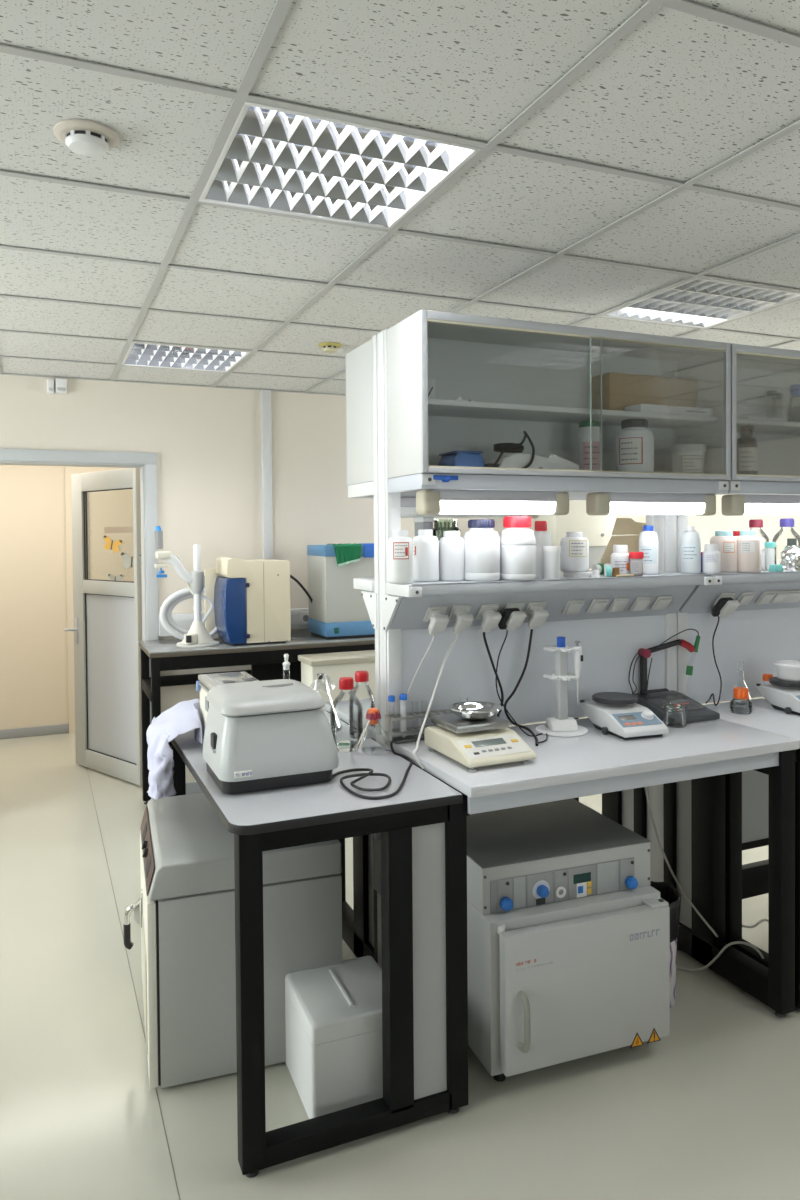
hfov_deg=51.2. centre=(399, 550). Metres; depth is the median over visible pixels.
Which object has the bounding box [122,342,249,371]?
ceiling light
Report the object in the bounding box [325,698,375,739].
countertop
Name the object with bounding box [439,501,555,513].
diffuser
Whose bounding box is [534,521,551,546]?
plastic bottle
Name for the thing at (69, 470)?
trim
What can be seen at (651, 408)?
flat box
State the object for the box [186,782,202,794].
baseboard
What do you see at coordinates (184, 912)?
incubator
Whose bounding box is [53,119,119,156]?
smoke detector
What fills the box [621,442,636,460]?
print
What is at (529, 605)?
socket
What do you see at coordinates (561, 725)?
stand
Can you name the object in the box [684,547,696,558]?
print
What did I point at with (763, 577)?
shelf
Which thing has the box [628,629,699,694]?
electrode
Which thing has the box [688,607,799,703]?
backsplash
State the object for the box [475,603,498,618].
socket
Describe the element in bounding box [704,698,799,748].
countertop
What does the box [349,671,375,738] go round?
glass bottle
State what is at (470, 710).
steel bowl
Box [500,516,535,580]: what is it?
plastic bottle
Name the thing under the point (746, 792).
laboratory bench
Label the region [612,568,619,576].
stopper
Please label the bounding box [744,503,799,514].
diffuser
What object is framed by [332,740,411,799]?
power cord
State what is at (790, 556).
bottle
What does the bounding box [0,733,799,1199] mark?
floor
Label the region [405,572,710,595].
shelf
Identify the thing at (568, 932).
oven
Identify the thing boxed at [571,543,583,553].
print
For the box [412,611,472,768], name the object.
power cord
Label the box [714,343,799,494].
upper cabinet
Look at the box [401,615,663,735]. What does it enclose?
backsplash
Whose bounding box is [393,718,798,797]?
countertop
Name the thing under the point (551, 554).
plastic jar
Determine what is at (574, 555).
plastic bottle
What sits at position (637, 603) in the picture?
socket
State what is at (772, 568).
block
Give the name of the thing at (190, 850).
lid
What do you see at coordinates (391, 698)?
test tube
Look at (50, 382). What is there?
wall box
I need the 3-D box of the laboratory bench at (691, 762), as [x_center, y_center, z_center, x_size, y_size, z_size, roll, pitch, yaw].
[0.643,1.091,2.772,1.221,0.923,0.572,-1,1,-23]
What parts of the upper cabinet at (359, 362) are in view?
frame, support rail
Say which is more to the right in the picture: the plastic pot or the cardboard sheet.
the plastic pot
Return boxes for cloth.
[326,543,361,566]
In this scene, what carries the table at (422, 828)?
on the floor
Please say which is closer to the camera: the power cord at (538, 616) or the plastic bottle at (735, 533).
the power cord at (538, 616)
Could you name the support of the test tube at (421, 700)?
in the tube rack at (388, 719)
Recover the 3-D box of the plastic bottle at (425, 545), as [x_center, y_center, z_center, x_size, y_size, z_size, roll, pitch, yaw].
[0.084,0.018,2.764,0.091,0.172,0.089,-1,1,-23]
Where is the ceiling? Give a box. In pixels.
[0,0,799,394]
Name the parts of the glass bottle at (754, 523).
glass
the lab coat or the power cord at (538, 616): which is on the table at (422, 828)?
the lab coat
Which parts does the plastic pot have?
lid, pot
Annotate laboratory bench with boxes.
[325,698,646,963]
[393,718,798,1017]
[704,698,799,1011]
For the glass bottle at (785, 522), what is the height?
0.210 m
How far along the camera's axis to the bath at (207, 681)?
2.82 m
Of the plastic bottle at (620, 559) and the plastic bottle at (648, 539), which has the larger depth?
the plastic bottle at (648, 539)
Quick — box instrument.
[307,543,374,639]
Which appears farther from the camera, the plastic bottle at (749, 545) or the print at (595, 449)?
the plastic bottle at (749, 545)
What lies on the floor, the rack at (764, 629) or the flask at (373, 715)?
the rack at (764, 629)
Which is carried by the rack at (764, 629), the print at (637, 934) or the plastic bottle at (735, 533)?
the plastic bottle at (735, 533)
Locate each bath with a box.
[196,671,258,739]
[203,679,338,793]
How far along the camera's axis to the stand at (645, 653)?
3.19 m
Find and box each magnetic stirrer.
[484,431,579,469]
[580,692,667,739]
[756,677,799,715]
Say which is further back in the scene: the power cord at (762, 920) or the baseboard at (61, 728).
the baseboard at (61, 728)
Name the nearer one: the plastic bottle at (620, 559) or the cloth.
the plastic bottle at (620, 559)
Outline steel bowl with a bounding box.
[448,701,502,719]
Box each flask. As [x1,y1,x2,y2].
[315,682,342,735]
[356,708,390,754]
[731,661,750,705]
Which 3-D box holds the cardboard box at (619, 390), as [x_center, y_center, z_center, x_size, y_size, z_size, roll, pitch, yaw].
[0.906,-0.559,3.088,0.402,0.154,0.110,-1,1,-23]
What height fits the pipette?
0.222 m
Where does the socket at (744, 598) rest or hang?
attached to the rack at (764, 629)
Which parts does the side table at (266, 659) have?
modesty panel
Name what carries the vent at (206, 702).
attached to the bath at (207, 681)
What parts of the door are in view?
handle, pane, panel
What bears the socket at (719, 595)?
attached to the rack at (764, 629)
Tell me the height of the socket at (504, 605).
0.055 m
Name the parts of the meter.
panel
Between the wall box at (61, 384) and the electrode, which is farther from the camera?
the wall box at (61, 384)
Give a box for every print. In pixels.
[395,545,406,556]
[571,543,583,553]
[584,446,598,464]
[615,561,627,570]
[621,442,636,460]
[630,929,659,940]
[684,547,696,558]
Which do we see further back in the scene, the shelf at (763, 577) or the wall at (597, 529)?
the wall at (597, 529)
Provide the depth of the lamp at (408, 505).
3.18 m
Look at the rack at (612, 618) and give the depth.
2.95 m
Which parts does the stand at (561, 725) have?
knob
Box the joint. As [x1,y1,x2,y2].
[86,767,180,1199]
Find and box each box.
[47,379,53,393]
[56,378,66,393]
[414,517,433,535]
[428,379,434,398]
[591,372,666,410]
[624,404,668,413]
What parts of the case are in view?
case lid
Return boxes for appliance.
[298,650,374,710]
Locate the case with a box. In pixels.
[439,450,483,466]
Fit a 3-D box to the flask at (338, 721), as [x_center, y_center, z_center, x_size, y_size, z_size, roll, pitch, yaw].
[-0.277,0.553,3.004,0.140,0.214,0.140,-1,1,-23]
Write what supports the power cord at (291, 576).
attached to the instrument
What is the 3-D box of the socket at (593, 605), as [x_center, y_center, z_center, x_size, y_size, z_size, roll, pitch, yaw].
[0.720,0.203,3.043,0.068,0.055,0.054,-1,1,-23]
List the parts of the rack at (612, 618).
plate, post, plate, socket panel, loose cap, loose cap, loose cap, post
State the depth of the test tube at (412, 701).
2.79 m
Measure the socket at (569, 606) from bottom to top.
0.055 m
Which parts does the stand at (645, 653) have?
arm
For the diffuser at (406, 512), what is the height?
0.040 m
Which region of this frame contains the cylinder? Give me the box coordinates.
[283,654,289,678]
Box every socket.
[300,611,308,624]
[423,606,446,621]
[448,605,470,620]
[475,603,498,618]
[501,602,523,613]
[525,601,545,616]
[562,599,584,614]
[586,598,608,612]
[607,597,629,611]
[629,596,651,610]
[650,595,672,609]
[713,592,735,605]
[736,592,755,604]
[754,591,776,603]
[769,590,786,603]
[781,590,796,602]
[789,589,799,602]
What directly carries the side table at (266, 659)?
on the floor
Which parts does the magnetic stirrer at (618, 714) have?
heating plate, control panel, knob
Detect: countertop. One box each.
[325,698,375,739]
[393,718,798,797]
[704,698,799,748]
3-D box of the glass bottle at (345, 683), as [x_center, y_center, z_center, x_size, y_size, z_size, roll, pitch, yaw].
[-0.179,0.546,2.796,0.112,0.235,0.112,-1,1,-23]
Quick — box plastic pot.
[773,660,799,681]
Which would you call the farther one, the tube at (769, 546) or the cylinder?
the tube at (769, 546)
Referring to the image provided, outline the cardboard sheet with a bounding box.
[600,518,645,563]
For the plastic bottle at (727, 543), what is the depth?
3.19 m
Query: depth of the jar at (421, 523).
3.05 m
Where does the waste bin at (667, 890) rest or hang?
on the floor
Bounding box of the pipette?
[572,641,582,704]
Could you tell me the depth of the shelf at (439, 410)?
2.84 m
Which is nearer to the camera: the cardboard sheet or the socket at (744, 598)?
the socket at (744, 598)
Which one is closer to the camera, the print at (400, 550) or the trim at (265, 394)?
the print at (400, 550)
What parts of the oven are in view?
knob, door handle, knob, plate, door, knob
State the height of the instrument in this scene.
0.575 m
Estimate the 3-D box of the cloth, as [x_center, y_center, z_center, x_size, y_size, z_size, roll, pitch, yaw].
[-0.336,0.029,5.062,0.189,0.139,0.127,-1,1,-23]
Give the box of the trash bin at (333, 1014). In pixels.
[285,956,382,1118]
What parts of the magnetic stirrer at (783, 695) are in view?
heating plate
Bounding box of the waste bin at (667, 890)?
[650,881,680,1007]
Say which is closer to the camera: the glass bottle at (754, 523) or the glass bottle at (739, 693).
the glass bottle at (739, 693)
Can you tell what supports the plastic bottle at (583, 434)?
in the upper cabinet at (534, 378)
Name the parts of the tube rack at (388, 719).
plate, plate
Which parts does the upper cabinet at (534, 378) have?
panel, support rail, sliding glass door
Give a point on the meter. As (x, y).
(654, 700)
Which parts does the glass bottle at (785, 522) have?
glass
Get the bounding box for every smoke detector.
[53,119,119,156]
[318,342,341,352]
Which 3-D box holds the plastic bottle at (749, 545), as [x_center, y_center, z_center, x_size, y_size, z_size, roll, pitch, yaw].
[1.339,0.005,3.212,0.096,0.161,0.096,-1,1,-23]
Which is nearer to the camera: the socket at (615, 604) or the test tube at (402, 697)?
the test tube at (402, 697)
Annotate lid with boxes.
[147,793,340,900]
[563,571,591,576]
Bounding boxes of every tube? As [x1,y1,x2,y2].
[388,695,394,737]
[399,693,406,737]
[412,701,417,736]
[421,700,427,735]
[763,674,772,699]
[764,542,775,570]
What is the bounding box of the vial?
[761,549,765,570]
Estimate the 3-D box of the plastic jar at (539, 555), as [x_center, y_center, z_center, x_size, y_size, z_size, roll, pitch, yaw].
[0.504,0.043,2.940,0.065,0.108,0.065,-1,1,-23]
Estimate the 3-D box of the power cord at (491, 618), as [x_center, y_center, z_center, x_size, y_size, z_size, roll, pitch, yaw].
[0.324,0.414,2.915,0.074,0.428,0.217,0,1,11]
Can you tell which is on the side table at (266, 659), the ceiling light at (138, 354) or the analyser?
the analyser
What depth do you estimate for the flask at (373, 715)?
2.73 m
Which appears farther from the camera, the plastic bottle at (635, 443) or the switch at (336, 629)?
the switch at (336, 629)
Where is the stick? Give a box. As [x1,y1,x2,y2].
[616,574,635,576]
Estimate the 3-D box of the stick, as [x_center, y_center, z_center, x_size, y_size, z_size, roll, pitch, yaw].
[0.805,0.089,2.956,0.094,0.012,0.014,-1,1,-29]
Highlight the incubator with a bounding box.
[123,793,341,1087]
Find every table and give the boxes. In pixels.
[138,631,374,803]
[168,710,467,1177]
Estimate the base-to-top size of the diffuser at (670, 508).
0.040 m
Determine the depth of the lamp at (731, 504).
3.10 m
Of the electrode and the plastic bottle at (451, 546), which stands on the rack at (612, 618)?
the plastic bottle at (451, 546)
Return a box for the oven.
[467,798,669,1081]
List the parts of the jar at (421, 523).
lid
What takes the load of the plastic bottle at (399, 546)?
on the rack at (612, 618)
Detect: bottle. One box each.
[330,677,363,751]
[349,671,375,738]
[387,530,413,583]
[412,529,438,581]
[439,531,464,580]
[463,519,499,580]
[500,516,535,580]
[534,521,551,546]
[560,532,588,571]
[577,421,600,469]
[611,545,629,574]
[616,419,653,471]
[630,559,642,575]
[639,525,657,574]
[680,526,700,573]
[702,544,720,573]
[710,531,736,572]
[730,687,751,714]
[733,531,739,535]
[736,530,761,572]
[749,519,769,541]
[765,548,774,570]
[771,518,799,563]
[780,538,799,570]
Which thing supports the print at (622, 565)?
attached to the plastic bottle at (620, 559)
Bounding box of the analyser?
[204,557,290,645]
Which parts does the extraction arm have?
arm, post, post, plate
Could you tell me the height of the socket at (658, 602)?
0.055 m
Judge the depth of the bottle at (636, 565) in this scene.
2.97 m
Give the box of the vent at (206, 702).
[205,697,208,711]
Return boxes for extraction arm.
[154,526,219,647]
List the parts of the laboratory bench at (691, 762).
leg frame, rail, infill panel, leg frame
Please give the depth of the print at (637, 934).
2.51 m
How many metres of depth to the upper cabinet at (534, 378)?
2.88 m
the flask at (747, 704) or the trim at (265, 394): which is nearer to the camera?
the flask at (747, 704)
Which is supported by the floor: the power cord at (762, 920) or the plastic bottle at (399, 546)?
the power cord at (762, 920)
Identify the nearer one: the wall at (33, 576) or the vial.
the vial
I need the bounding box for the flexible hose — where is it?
[159,588,216,639]
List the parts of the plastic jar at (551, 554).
lid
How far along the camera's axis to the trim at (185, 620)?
5.14 m
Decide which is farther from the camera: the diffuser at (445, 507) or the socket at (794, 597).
the socket at (794, 597)
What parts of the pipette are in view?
handle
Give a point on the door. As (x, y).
(106, 507)
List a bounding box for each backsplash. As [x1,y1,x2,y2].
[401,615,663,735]
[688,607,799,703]
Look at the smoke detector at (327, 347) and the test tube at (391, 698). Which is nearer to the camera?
the test tube at (391, 698)
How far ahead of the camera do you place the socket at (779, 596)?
3.38 m
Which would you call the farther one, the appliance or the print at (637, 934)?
the appliance
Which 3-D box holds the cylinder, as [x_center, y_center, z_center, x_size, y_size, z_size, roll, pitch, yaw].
[-0.381,0.507,2.806,0.052,0.316,0.052,-1,1,-23]
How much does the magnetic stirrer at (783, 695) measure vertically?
0.110 m
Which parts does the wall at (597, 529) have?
casing, casing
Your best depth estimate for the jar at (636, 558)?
2.97 m
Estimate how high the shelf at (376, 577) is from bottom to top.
0.040 m
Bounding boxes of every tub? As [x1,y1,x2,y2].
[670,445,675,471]
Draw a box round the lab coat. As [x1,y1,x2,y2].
[146,699,201,798]
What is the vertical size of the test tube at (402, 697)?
0.146 m
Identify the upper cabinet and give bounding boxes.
[345,339,645,499]
[387,309,730,493]
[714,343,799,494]
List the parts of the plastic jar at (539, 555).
lid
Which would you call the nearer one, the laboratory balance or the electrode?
the laboratory balance
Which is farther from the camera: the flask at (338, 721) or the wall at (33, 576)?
the wall at (33, 576)
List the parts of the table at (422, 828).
leg frame, leg frame, infill panel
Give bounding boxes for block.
[769,564,782,571]
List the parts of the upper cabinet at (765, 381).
support rail, sliding glass door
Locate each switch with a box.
[186,635,191,642]
[334,627,338,633]
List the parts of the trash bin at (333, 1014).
lid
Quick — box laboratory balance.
[424,713,536,771]
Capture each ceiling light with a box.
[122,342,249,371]
[199,101,481,229]
[602,278,799,327]
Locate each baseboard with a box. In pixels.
[0,724,68,738]
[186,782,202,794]
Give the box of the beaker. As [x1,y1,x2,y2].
[663,704,686,727]
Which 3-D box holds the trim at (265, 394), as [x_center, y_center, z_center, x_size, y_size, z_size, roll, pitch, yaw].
[-0.852,-0.314,5.354,0.059,1.417,0.025,-1,1,-23]
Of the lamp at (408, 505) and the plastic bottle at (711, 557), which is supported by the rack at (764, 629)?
the plastic bottle at (711, 557)
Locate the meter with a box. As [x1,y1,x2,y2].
[634,688,719,723]
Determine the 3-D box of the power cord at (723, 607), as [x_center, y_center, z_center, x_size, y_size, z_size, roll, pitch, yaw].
[1.207,0.401,3.217,0.274,0.429,0.100,-1,1,-40]
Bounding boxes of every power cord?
[290,574,311,602]
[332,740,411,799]
[407,612,448,696]
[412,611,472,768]
[481,610,503,716]
[495,608,547,743]
[504,607,548,745]
[645,787,717,936]
[676,941,763,970]
[705,597,738,705]
[742,919,767,927]
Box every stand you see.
[535,637,587,736]
[638,639,694,694]
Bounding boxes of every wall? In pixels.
[0,373,799,782]
[0,465,68,729]
[530,500,615,569]
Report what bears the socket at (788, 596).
attached to the rack at (764, 629)
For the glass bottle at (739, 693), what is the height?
0.093 m
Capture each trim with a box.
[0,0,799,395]
[0,448,158,798]
[65,466,127,732]
[159,608,308,636]
[261,390,272,558]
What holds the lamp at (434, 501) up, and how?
attached to the upper cabinet at (534, 378)
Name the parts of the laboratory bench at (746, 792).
panel rail, rail, modesty panel, leg frame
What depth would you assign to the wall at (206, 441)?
5.25 m
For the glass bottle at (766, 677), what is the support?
on the laboratory bench at (746, 792)
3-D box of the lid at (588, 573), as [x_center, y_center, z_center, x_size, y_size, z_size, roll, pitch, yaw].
[0.640,0.086,2.989,0.108,0.018,0.108,-1,1,-23]
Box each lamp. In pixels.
[373,498,538,518]
[416,489,568,514]
[586,492,715,515]
[721,494,799,515]
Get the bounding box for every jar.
[433,519,460,540]
[536,547,542,577]
[542,546,560,578]
[629,552,643,575]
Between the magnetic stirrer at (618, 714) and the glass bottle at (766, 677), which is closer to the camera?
the magnetic stirrer at (618, 714)
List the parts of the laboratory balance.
control panel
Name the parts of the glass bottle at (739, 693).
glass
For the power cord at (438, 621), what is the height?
0.301 m
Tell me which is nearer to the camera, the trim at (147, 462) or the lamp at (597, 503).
the lamp at (597, 503)
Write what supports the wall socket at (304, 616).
attached to the wall at (206, 441)
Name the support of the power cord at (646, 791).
hanging from the laboratory bench at (691, 762)
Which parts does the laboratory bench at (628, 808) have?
leg frame, infill panel, leg frame, infill panel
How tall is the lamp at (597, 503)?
0.078 m
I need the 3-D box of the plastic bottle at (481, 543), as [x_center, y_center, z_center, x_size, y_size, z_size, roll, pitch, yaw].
[0.272,0.000,2.791,0.124,0.204,0.124,-1,1,-23]
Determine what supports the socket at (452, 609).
attached to the rack at (612, 618)
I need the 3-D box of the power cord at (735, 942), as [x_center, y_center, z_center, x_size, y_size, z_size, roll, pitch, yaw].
[1.284,1.458,2.972,0.563,0.178,0.128,0,1,9]
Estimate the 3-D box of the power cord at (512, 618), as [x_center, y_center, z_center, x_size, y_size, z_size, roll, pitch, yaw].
[0.434,0.415,2.838,0.112,0.432,0.241,-1,1,-30]
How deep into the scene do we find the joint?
2.83 m
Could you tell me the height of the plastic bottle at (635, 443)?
0.202 m
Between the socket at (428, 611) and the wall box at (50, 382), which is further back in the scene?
the wall box at (50, 382)
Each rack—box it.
[353,329,712,969]
[385,709,452,743]
[677,515,799,703]
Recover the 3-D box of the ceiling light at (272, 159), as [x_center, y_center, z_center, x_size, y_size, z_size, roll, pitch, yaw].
[-0.180,-1.014,2.161,0.576,0.097,0.576,-1,1,-23]
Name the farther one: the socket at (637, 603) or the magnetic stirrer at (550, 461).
the socket at (637, 603)
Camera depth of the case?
2.67 m
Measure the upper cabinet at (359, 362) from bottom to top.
0.538 m
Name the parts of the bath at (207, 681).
tank, lid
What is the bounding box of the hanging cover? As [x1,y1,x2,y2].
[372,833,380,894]
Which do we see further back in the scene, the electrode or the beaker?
the electrode
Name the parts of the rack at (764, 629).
post, socket panel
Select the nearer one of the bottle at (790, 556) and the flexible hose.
the bottle at (790, 556)
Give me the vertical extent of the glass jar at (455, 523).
0.212 m
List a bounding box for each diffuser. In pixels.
[401,507,526,517]
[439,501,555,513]
[609,502,704,514]
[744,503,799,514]
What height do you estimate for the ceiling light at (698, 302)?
0.097 m
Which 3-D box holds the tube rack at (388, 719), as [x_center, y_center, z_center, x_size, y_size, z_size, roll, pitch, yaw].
[0.107,0.588,2.811,0.321,0.090,0.056,-1,1,-23]
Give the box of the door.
[63,468,141,785]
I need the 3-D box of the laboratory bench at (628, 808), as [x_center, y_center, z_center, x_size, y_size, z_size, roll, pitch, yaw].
[0.366,1.081,3.413,1.221,0.923,0.572,-1,1,-23]
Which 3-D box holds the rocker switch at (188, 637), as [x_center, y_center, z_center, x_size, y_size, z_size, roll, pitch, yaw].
[-1.189,0.500,4.697,0.028,0.040,0.028,-1,1,-23]
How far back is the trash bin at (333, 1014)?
2.32 m
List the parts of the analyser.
panel, door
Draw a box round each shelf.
[357,570,591,579]
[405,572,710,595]
[428,399,670,428]
[699,571,799,583]
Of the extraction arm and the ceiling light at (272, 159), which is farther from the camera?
the extraction arm
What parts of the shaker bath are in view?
lid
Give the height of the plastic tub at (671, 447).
0.120 m
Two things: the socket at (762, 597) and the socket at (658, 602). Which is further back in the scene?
the socket at (762, 597)
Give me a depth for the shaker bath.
2.35 m
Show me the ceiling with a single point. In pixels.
(680, 95)
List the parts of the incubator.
lever, knob, knob, control panel, door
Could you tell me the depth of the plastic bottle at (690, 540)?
3.12 m

